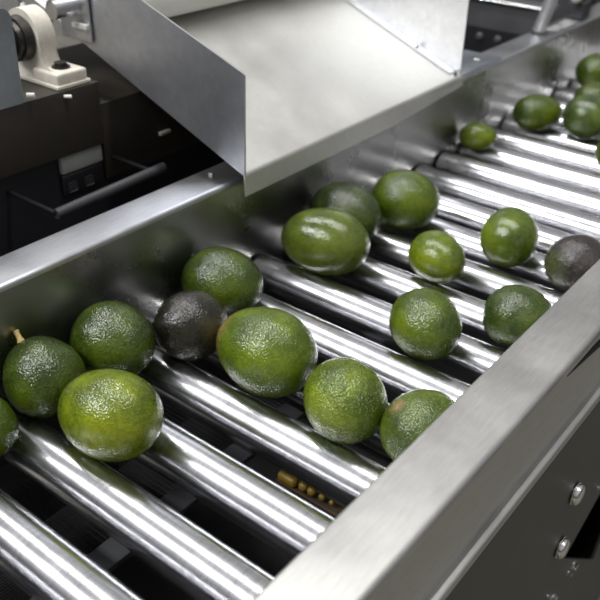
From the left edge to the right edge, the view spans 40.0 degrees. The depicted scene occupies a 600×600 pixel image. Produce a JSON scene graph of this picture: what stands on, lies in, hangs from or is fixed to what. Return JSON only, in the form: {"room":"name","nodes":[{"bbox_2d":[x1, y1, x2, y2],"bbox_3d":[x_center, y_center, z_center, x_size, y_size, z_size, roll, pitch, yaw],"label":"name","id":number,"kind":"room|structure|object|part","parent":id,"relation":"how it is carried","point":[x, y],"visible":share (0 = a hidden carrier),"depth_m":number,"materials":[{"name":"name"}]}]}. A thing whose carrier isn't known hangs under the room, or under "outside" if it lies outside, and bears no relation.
{"room":"processing plant","nodes":[
{"label":"processing plant","id":0,"kind":"room"},
{"bbox_2d":[30,339,388,599],"bbox_3d":[0.424,-0.152,1.420,0.028,0.007,2.650,23,38,31],"label":"support bar","id":1,"kind":"object","parent":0,"point":[110,554],"visible":0.02,"depth_m":0.82,"materials":[{"name":"black metal"}]},
{"bbox_2d":[52,20,599,599],"bbox_3d":[-0.280,0.799,1.336,12.000,0.050,12.000,23,38,31],"label":"floor","id":2,"kind":"structure","parent":0,"point":[62,41],"depth_m":5.18,"materials":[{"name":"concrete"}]},
{"bbox_2d":[0,43,325,520],"bbox_3d":[-0.280,0.028,1.470,0.279,0.981,1.400,23,38,31],"label":"pedestal","id":3,"kind":"object","parent":2,"relation":"on","point":[50,125],"visible":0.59,"depth_m":1.09,"materials":[{"name":"black paint"}]},
{"bbox_2d":[0,8,23,109],"bbox_3d":[-0.463,-0.190,0.800,0.004,0.112,0.444,23,38,31],"label":"cover plate","id":4,"kind":"object","parent":3,"relation":"on","point":[11,92],"visible":1,"depth_m":0.94,"materials":[{"name":"grey metal"}]},
{"bbox_2d":[0,0,92,42],"bbox_3d":[-0.408,-0.475,1.137,0.381,0.380,0.022,26,40,34],"label":"guard","id":5,"kind":"object","parent":3,"relation":"attached to","point":[79,27],"visible":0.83,"depth_m":1.08,"materials":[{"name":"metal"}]},
{"bbox_3d":[-0.291,-0.418,1.044,0.060,0.174,0.003,23,38,31],"label":"edge plate","id":6,"kind":"part","parent":5,"relation":"part of","materials":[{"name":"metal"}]},
{"bbox_2d":[9,0,90,90],"bbox_3d":[-0.348,-0.324,1.023,0.137,0.102,0.097,23,38,31],"label":"block","id":7,"kind":"object","parent":3,"relation":"on","point":[39,62],"visible":0.86,"depth_m":1.02,"materials":[{"name":"metal"}]},
{"bbox_2d":[58,144,103,195],"bbox_3d":[-0.287,-0.172,1.090,0.009,0.056,0.067,23,38,31],"label":"junction box","id":8,"kind":"object","parent":3,"relation":"attached to","point":[81,170],"visible":1,"depth_m":1.08,"materials":[{"name":"black paint"}]},
{"bbox_2d":[6,154,166,218],"bbox_3d":[-0.267,-0.152,1.048,0.098,0.018,0.177,23,38,31],"label":"handle","id":9,"kind":"object","parent":3,"relation":"attached to","point":[147,173],"visible":1,"depth_m":1.01,"materials":[{"name":"black paint"}]},
{"bbox_2d":[252,259,599,599],"bbox_3d":[0.630,0.134,1.400,0.063,0.850,2.850,23,38,31],"label":"rail","id":10,"kind":"object","parent":2,"relation":"on","point":[498,498],"visible":1,"depth_m":0.67,"materials":[{"name":"metal"}]},
{"bbox_2d":[275,470,344,517],"bbox_3d":[0.042,0.210,0.826,0.164,0.020,0.015,23,38,31],"label":"strip","id":11,"kind":"object","parent":10,"relation":"attached to","point":[284,479],"visible":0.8,"depth_m":0.84,"materials":[{"name":"plastic"}]},
{"bbox_3d":[0.645,0.167,1.406,0.004,0.688,2.850,23,38,31],"label":"panel","id":12,"kind":"part","parent":10,"relation":"part of","materials":[{"name":"silver metal"}]},
{"bbox_2d":[567,341,599,375],"bbox_3d":[0.283,0.043,0.783,0.004,0.029,0.161,23,38,31],"label":"dark slot","id":13,"kind":"object","parent":10,"relation":"attached to","point":[593,349],"visible":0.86,"depth_m":0.76,"materials":[{"name":"black paint"}]},
{"bbox_3d":[-0.354,0.691,0.746,0.516,0.750,0.040,23,38,31],"label":"trestle","id":14,"kind":"object","parent":2,"relation":"on","visible":0},
{"bbox_2d":[0,321,471,599],"bbox_3d":[0.442,-0.037,1.472,0.430,0.007,2.850,23,38,31],"label":"pan","id":15,"kind":"object","parent":14,"relation":"on","point":[143,579],"visible":0.02,"depth_m":0.95,"materials":[{"name":"black metal"}]},
{"bbox_2d":[0,3,599,467],"bbox_3d":[0.259,-0.308,1.479,0.055,0.213,2.850,23,38,31],"label":"rail","id":16,"kind":"object","parent":14,"relation":"attached to","point":[135,253],"visible":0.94,"depth_m":1.01,"materials":[{"name":"metal"}]},
{"bbox_2d":[0,488,144,599],"bbox_3d":[-0.198,0.228,0.682,0.444,0.050,0.050,23,38,31],"label":"roller","id":17,"kind":"object","parent":16,"relation":"attached to","point":[43,562],"visible":1,"depth_m":0.67,"materials":[{"name":"metal"}]},
{"bbox_2d":[1,400,274,599],"bbox_3d":[-0.148,0.195,0.738,0.444,0.050,0.050,23,38,31],"label":"roller","id":18,"kind":"object","parent":16,"relation":"attached to","point":[189,556],"visible":0.79,"depth_m":0.71,"materials":[{"name":"metal"}]},
{"bbox_2d":[0,397,18,455],"bbox_3d":[-0.301,0.119,0.775,0.075,0.067,0.069,14,34,20],"label":"avocado","id":19,"kind":"object","parent":18,"relation":"on","point":[9,425],"visible":1,"depth_m":0.76,"materials":[{"name":"green food"}]},
{"bbox_2d":[2,329,86,417],"bbox_3d":[-0.255,0.077,0.821,0.081,0.082,0.079,16,35,22],"label":"avocado","id":20,"kind":"object","parent":18,"relation":"on","point":[36,371],"visible":0.77,"depth_m":0.79,"materials":[{"name":"green food"}]},
{"bbox_3d":[-0.281,0.037,0.823,0.010,0.008,0.014,-33,89,-42],"label":"stem","id":21,"kind":"part","parent":20,"relation":"part of","materials":[{"name":"beige plant"}]},
{"bbox_2d":[0,306,361,599],"bbox_3d":[-0.090,0.125,1.019,0.150,0.002,1.150,23,38,31],"label":"screen","id":22,"kind":"object","parent":16,"relation":"attached to","point":[206,365],"visible":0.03,"depth_m":0.88,"materials":[{"name":"black paint"}]},
{"bbox_2d":[134,417,334,559],"bbox_3d":[-0.097,0.162,0.793,0.444,0.050,0.050,23,38,31],"label":"roller","id":23,"kind":"object","parent":16,"relation":"attached to","point":[286,522],"visible":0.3,"depth_m":0.75,"materials":[{"name":"metal"}]},
{"bbox_2d":[57,369,163,461],"bbox_3d":[-0.179,0.107,0.775,0.102,0.085,0.085,16,34,22],"label":"avocado","id":24,"kind":"object","parent":23,"relation":"on","point":[109,415],"visible":1,"depth_m":0.74,"materials":[{"name":"green food"}]},
{"bbox_2d":[69,301,155,373],"bbox_3d":[-0.197,0.044,0.876,0.093,0.085,0.088,16,34,22],"label":"avocado","id":25,"kind":"object","parent":23,"relation":"on","point":[107,334],"visible":0.84,"depth_m":0.84,"materials":[{"name":"green food"}]},
{"bbox_2d":[34,0,468,195],"bbox_3d":[-0.072,-0.471,1.221,0.456,0.371,0.548,23,38,31],"label":"chute","id":26,"kind":"object","parent":16,"relation":"on","point":[276,89],"visible":1,"depth_m":1.19,"materials":[{"name":"metal"}]},
{"bbox_2d":[45,0,240,19],"bbox_3d":[-0.255,-0.534,1.315,0.396,0.080,0.583,23,38,31],"label":"drum","id":27,"kind":"object","parent":26,"relation":"attached to","point":[55,9],"visible":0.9,"depth_m":1.13,"materials":[{"name":"metal"}]},
{"bbox_3d":[-0.190,-0.306,1.024,0.325,0.237,0.002,23,38,31],"label":"panel","id":28,"kind":"part","parent":26,"relation":"part of","materials":[{"name":"metal"}]},
{"bbox_3d":[0.100,-0.592,1.394,0.432,0.340,0.002,23,38,31],"label":"panel","id":29,"kind":"part","parent":26,"relation":"part of","materials":[{"name":"metal"}]},
{"bbox_2d":[136,345,386,506],"bbox_3d":[-0.046,0.129,0.848,0.444,0.050,0.050,23,38,31],"label":"roller","id":30,"kind":"object","parent":16,"relation":"attached to","point":[338,471],"visible":0.53,"depth_m":0.82,"materials":[{"name":"metal"}]},
{"bbox_2d":[153,290,227,361],"bbox_3d":[-0.119,0.027,0.904,0.082,0.077,0.077,-15,35,-25],"label":"avocado","id":31,"kind":"object","parent":30,"relation":"on","point":[186,325],"visible":0.88,"depth_m":0.88,"materials":[{"name":"black food"}]},
{"bbox_2d":[303,357,387,443],"bbox_3d":[0.043,0.096,0.797,0.080,0.081,0.088,-8,33,-15],"label":"avocado","id":32,"kind":"object","parent":30,"relation":"on","point":[345,401],"visible":0.98,"depth_m":0.77,"materials":[{"name":"green food"}]},
{"bbox_2d":[201,351,389,457],"bbox_3d":[0.005,0.096,0.903,0.444,0.050,0.050,23,38,31],"label":"roller","id":33,"kind":"object","parent":16,"relation":"attached to","point":[295,400],"visible":0.02,"depth_m":0.88,"materials":[{"name":"metal"}]},
{"bbox_2d":[181,246,262,316],"bbox_3d":[-0.092,-0.020,0.985,0.099,0.086,0.086,12,33,17],"label":"avocado","id":34,"kind":"object","parent":33,"relation":"on","point":[228,275],"visible":0.81,"depth_m":0.95,"materials":[{"name":"green food"}]},
{"bbox_2d":[216,307,317,397],"bbox_3d":[-0.036,0.053,0.858,0.112,0.092,0.092,23,38,30],"label":"avocado","id":35,"kind":"object","parent":33,"relation":"on","point":[268,352],"visible":0.97,"depth_m":0.82,"materials":[{"name":"green food"}]},
{"bbox_2d":[379,389,453,460],"bbox_3d":[0.114,0.120,0.769,0.081,0.074,0.074,-22,39,-33],"label":"avocado","id":36,"kind":"object","parent":33,"relation":"on","point":[411,413],"visible":0.6,"depth_m":0.74,"materials":[{"name":"green food"}]},
{"bbox_2d":[255,293,470,400],"bbox_3d":[0.056,0.063,0.959,0.444,0.050,0.050,23,38,31],"label":"roller","id":37,"kind":"object","parent":16,"relation":"attached to","point":[399,374],"visible":0.28,"depth_m":0.92,"materials":[{"name":"metal"}]},
{"bbox_2d":[253,254,504,383],"bbox_3d":[0.107,0.030,1.014,0.444,0.050,0.050,23,38,31],"label":"roller","id":38,"kind":"object","parent":16,"relation":"attached to","point":[363,314],"visible":0.52,"depth_m":1.02,"materials":[{"name":"metal"}]},
{"bbox_2d":[281,208,369,275],"bbox_3d":[0.032,-0.076,1.069,0.120,0.088,0.091,14,34,19],"label":"avocado","id":39,"kind":"object","parent":38,"relation":"on","point":[322,241],"visible":1,"depth_m":1.04,"materials":[{"name":"green food"}]},
{"bbox_2d":[389,288,461,359],"bbox_3d":[0.140,0.028,0.922,0.080,0.078,0.088,-9,33,-16],"label":"avocado","id":40,"kind":"object","parent":38,"relation":"on","point":[424,323],"visible":1,"depth_m":0.89,"materials":[{"name":"green food"}]},
{"bbox_2d":[287,255,508,350],"bbox_3d":[0.158,-0.003,1.069,0.444,0.050,0.050,23,38,31],"label":"roller","id":41,"kind":"object","parent":16,"relation":"attached to","point":[377,279],"visible":0.28,"depth_m":1.06,"materials":[{"name":"metal"}]},
{"bbox_2d":[309,182,381,237],"bbox_3d":[0.062,-0.118,1.141,0.106,0.086,0.089,18,35,25],"label":"avocado","id":42,"kind":"object","parent":41,"relation":"on","point":[354,199],"visible":0.58,"depth_m":1.11,"materials":[{"name":"green food"}]},
{"bbox_2d":[408,230,465,283],"bbox_3d":[0.174,-0.054,1.050,0.065,0.065,0.080,-16,36,-25],"label":"avocado","id":43,"kind":"object","parent":41,"relation":"on","point":[435,256],"visible":1,"depth_m":1.02,"materials":[{"name":"green food"}]},
{"bbox_2d":[482,284,550,346],"bbox_3d":[0.249,0.018,0.944,0.079,0.073,0.074,5,32,6],"label":"avocado","id":44,"kind":"object","parent":41,"relation":"on","point":[511,310],"visible":0.7,"depth_m":0.92,"materials":[{"name":"green food"}]},
{"bbox_2d":[367,228,563,305],"bbox_3d":[0.208,-0.036,1.125,0.444,0.050,0.050,23,38,31],"label":"roller","id":45,"kind":"object","parent":16,"relation":"attached to","point":[477,280],"visible":0.19,"depth_m":1.09,"materials":[{"name":"metal"}]},
{"bbox_2d":[380,218,564,292],"bbox_3d":[0.259,-0.069,1.180,0.444,0.050,0.050,23,38,31],"label":"roller","id":46,"kind":"object","parent":16,"relation":"attached to","point":[533,270],"visible":0.18,"depth_m":1.16,"materials":[{"name":"metal"}]},
{"bbox_2d":[371,170,439,230],"bbox_3d":[0.150,-0.142,1.183,0.101,0.087,0.090,13,33,17],"label":"avocado","id":47,"kind":"object","parent":46,"relation":"on","point":[407,200],"visible":0.86,"depth_m":1.15,"materials":[{"name":"green food"}]},
{"bbox_2d":[480,207,538,267],"bbox_3d":[0.281,-0.085,1.105,0.076,0.076,0.090,11,33,16],"label":"avocado","id":48,"kind":"object","parent":46,"relation":"on","point":[509,237],"visible":1,"depth_m":1.07,"materials":[{"name":"green food"}]},
{"bbox_2d":[544,234,599,291],"bbox_3d":[0.354,-0.047,1.051,0.084,0.075,0.076,-10,33,-17],"label":"avocado","id":49,"kind":"object","parent":46,"relation":"on","point":[571,256],"visible":0.84,"depth_m":1.02,"materials":[{"name":"brown food"}]},
{"bbox_2d":[460,49,501,75],"bbox_3d":[0.268,-0.432,1.482,0.122,0.011,0.174,23,38,31],"label":"mounting plate","id":50,"kind":"object","parent":16,"relation":"attached to","point":[468,65],"visible":0.24,"depth_m":1.49,"materials":[{"name":"grey metal"}]},
{"bbox_2d":[435,193,569,253],"bbox_3d":[0.310,-0.102,1.235,0.444,0.050,0.050,23,38,31],"label":"roller","id":51,"kind":"object","parent":16,"relation":"attached to","point":[465,214],"visible":0.13,"depth_m":1.24,"materials":[{"name":"metal"}]},
{"bbox_2d":[415,165,599,239],"bbox_3d":[0.361,-0.135,1.290,0.444,0.050,0.050,23,38,31],"label":"roller","id":52,"kind":"object","parent":16,"relation":"attached to","point":[561,218],"visible":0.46,"depth_m":1.29,"materials":[{"name":"metal"}]},
{"bbox_2d":[436,151,599,216],"bbox_3d":[0.412,-0.168,1.345,0.444,0.050,0.050,23,38,31],"label":"roller","id":53,"kind":"object","parent":16,"relation":"attached to","point":[578,199],"visible":0.59,"depth_m":1.35,"materials":[{"name":"metal"}]},
{"bbox_2d":[459,145,599,193],"bbox_3d":[0.463,-0.201,1.401,0.444,0.050,0.050,23,38,31],"label":"roller","id":54,"kind":"object","parent":16,"relation":"attached to","point":[555,171],"visible":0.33,"depth_m":1.41,"materials":[{"name":"metal"}]},
{"bbox_2d":[459,122,496,149],"bbox_3d":[0.313,-0.288,1.453,0.066,0.049,0.049,7,32,9],"label":"avocado","id":55,"kind":"object","parent":54,"relation":"on","point":[476,135],"visible":1,"depth_m":1.44,"materials":[{"name":"green food"}]},
{"bbox_2d":[530,0,557,34],"bbox_3d":[0.505,-0.623,1.621,0.074,0.206,0.033,23,38,31],"label":"post","id":56,"kind":"object","parent":16,"relation":"on","point":[548,6],"visible":1,"depth_m":1.66,"materials":[{"name":"metal"}]},
{"bbox_2d":[492,127,599,172],"bbox_3d":[0.514,-0.234,1.456,0.444,0.050,0.050,23,38,31],"label":"roller","id":57,"kind":"object","parent":16,"relation":"attached to","point":[559,153],"visible":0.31,"depth_m":1.48,"materials":[{"name":"metal"}]},
{"bbox_2d":[595,141,599,165],"bbox_3d":[0.534,-0.248,1.385,0.074,0.066,0.068,0,32,-3],"label":"avocado","id":58,"kind":"object","parent":57,"relation":"on","point":[597,149],"visible":1,"depth_m":1.38,"materials":[{"name":"green food"}]},
{"bbox_2d":[501,116,599,152],"bbox_3d":[0.565,-0.267,1.511,0.444,0.050,0.050,23,38,31],"label":"roller","id":59,"kind":"object","parent":16,"relation":"attached to","point":[556,135],"visible":0.41,"depth_m":1.54,"materials":[{"name":"metal"}]},
{"bbox_2d":[512,94,561,130],"bbox_3d":[0.443,-0.349,1.539,0.091,0.067,0.068,-1,32,-4],"label":"avocado","id":60,"kind":"object","parent":59,"relation":"on","point":[535,112],"visible":1,"depth_m":1.51,"materials":[{"name":"green food"}]},
{"bbox_2d":[562,94,599,139],"bbox_3d":[0.522,-0.332,1.494,0.092,0.080,0.083,8,32,10],"label":"avocado","id":61,"kind":"object","parent":59,"relation":"on","point":[581,114],"visible":1,"depth_m":1.47,"materials":[{"name":"green food"}]},
{"bbox_2d":[554,98,568,113],"bbox_3d":[0.666,-0.333,1.622,0.444,0.050,0.050,23,38,31],"label":"roller","id":62,"kind":"object","parent":16,"relation":"attached to","point":[562,103],"visible":0.02,"depth_m":1.69,"materials":[{"name":"metal"}]},
{"bbox_2d":[553,87,576,100],"bbox_3d":[0.717,-0.365,1.677,0.444,0.050,0.050,23,38,31],"label":"roller","id":63,"kind":"object","parent":16,"relation":"attached to","point":[566,94],"visible":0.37,"depth_m":1.75,"materials":[{"name":"metal"}]},
{"bbox_2d":[536,0,594,22],"bbox_3d":[0.488,-0.676,2.182,0.525,0.900,0.042,23,38,31],"label":"upper cabinet","id":64,"kind":"object","parent":16,"relation":"attached to","point":[560,13],"visible":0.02,"depth_m":2.00,"materials":[{"name":"grey metal"}]},
{"bbox_3d":[0.483,-0.691,2.149,0.460,0.760,0.002,23,38,31],"label":"door panel","id":65,"kind":"part","parent":64,"relation":"part of","materials":[{"name":"grey metal"}]},
{"bbox_2d":[569,79,580,89],"bbox_3d":[0.768,-0.398,1.732,0.444,0.050,0.050,23,38,31],"label":"roller","id":66,"kind":"object","parent":16,"relation":"attached to","point":[574,85],"visible":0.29,"depth_m":1.81,"materials":[{"name":"metal"}]},
{"bbox_2d":[575,54,599,85],"bbox_3d":[0.633,-0.486,1.762,0.088,0.076,0.079,-1,32,-4],"label":"avocado","id":67,"kind":"object","parent":66,"relation":"on","point":[587,70],"visible":0.81,"depth_m":1.74,"materials":[{"name":"green food"}]},
{"bbox_2d":[554,117,599,137],"bbox_3d":[0.615,-0.300,1.567,0.444,0.050,0.050,23,38,31],"label":"roller","id":68,"kind":"object","parent":16,"relation":"attached to","point":[559,124],"visible":0.02,"depth_m":1.61,"materials":[{"name":"metal"}]},
{"bbox_2d":[573,82,599,97],"bbox_3d":[0.573,-0.386,1.604,0.084,0.073,0.075,-1,32,-4],"label":"avocado","id":69,"kind":"object","parent":68,"relation":"on","point":[592,87],"visible":0.41,"depth_m":1.58,"materials":[{"name":"green food"}]},
{"bbox_2d":[566,0,591,19],"bbox_3d":[0.604,-0.642,1.788,0.038,0.059,0.077,23,38,31],"label":"block","id":70,"kind":"object","parent":16,"relation":"on","point":[577,9],"visible":1,"depth_m":1.79,"materials":[{"name":"grey metal"}]},
{"bbox_3d":[0.608,-0.651,1.784,0.016,0.016,0.070,23,38,31],"label":"rod","id":71,"kind":"part","parent":70,"relation":"part of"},
{"bbox_2d":[464,0,558,52],"bbox_3d":[0.324,-0.426,2.020,0.505,0.638,0.068,23,38,31],"label":"housing","id":72,"kind":"object","parent":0,"point":[490,24],"visible":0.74,"depth_m":1.78,"materials":[{"name":"metal"}]}
]}

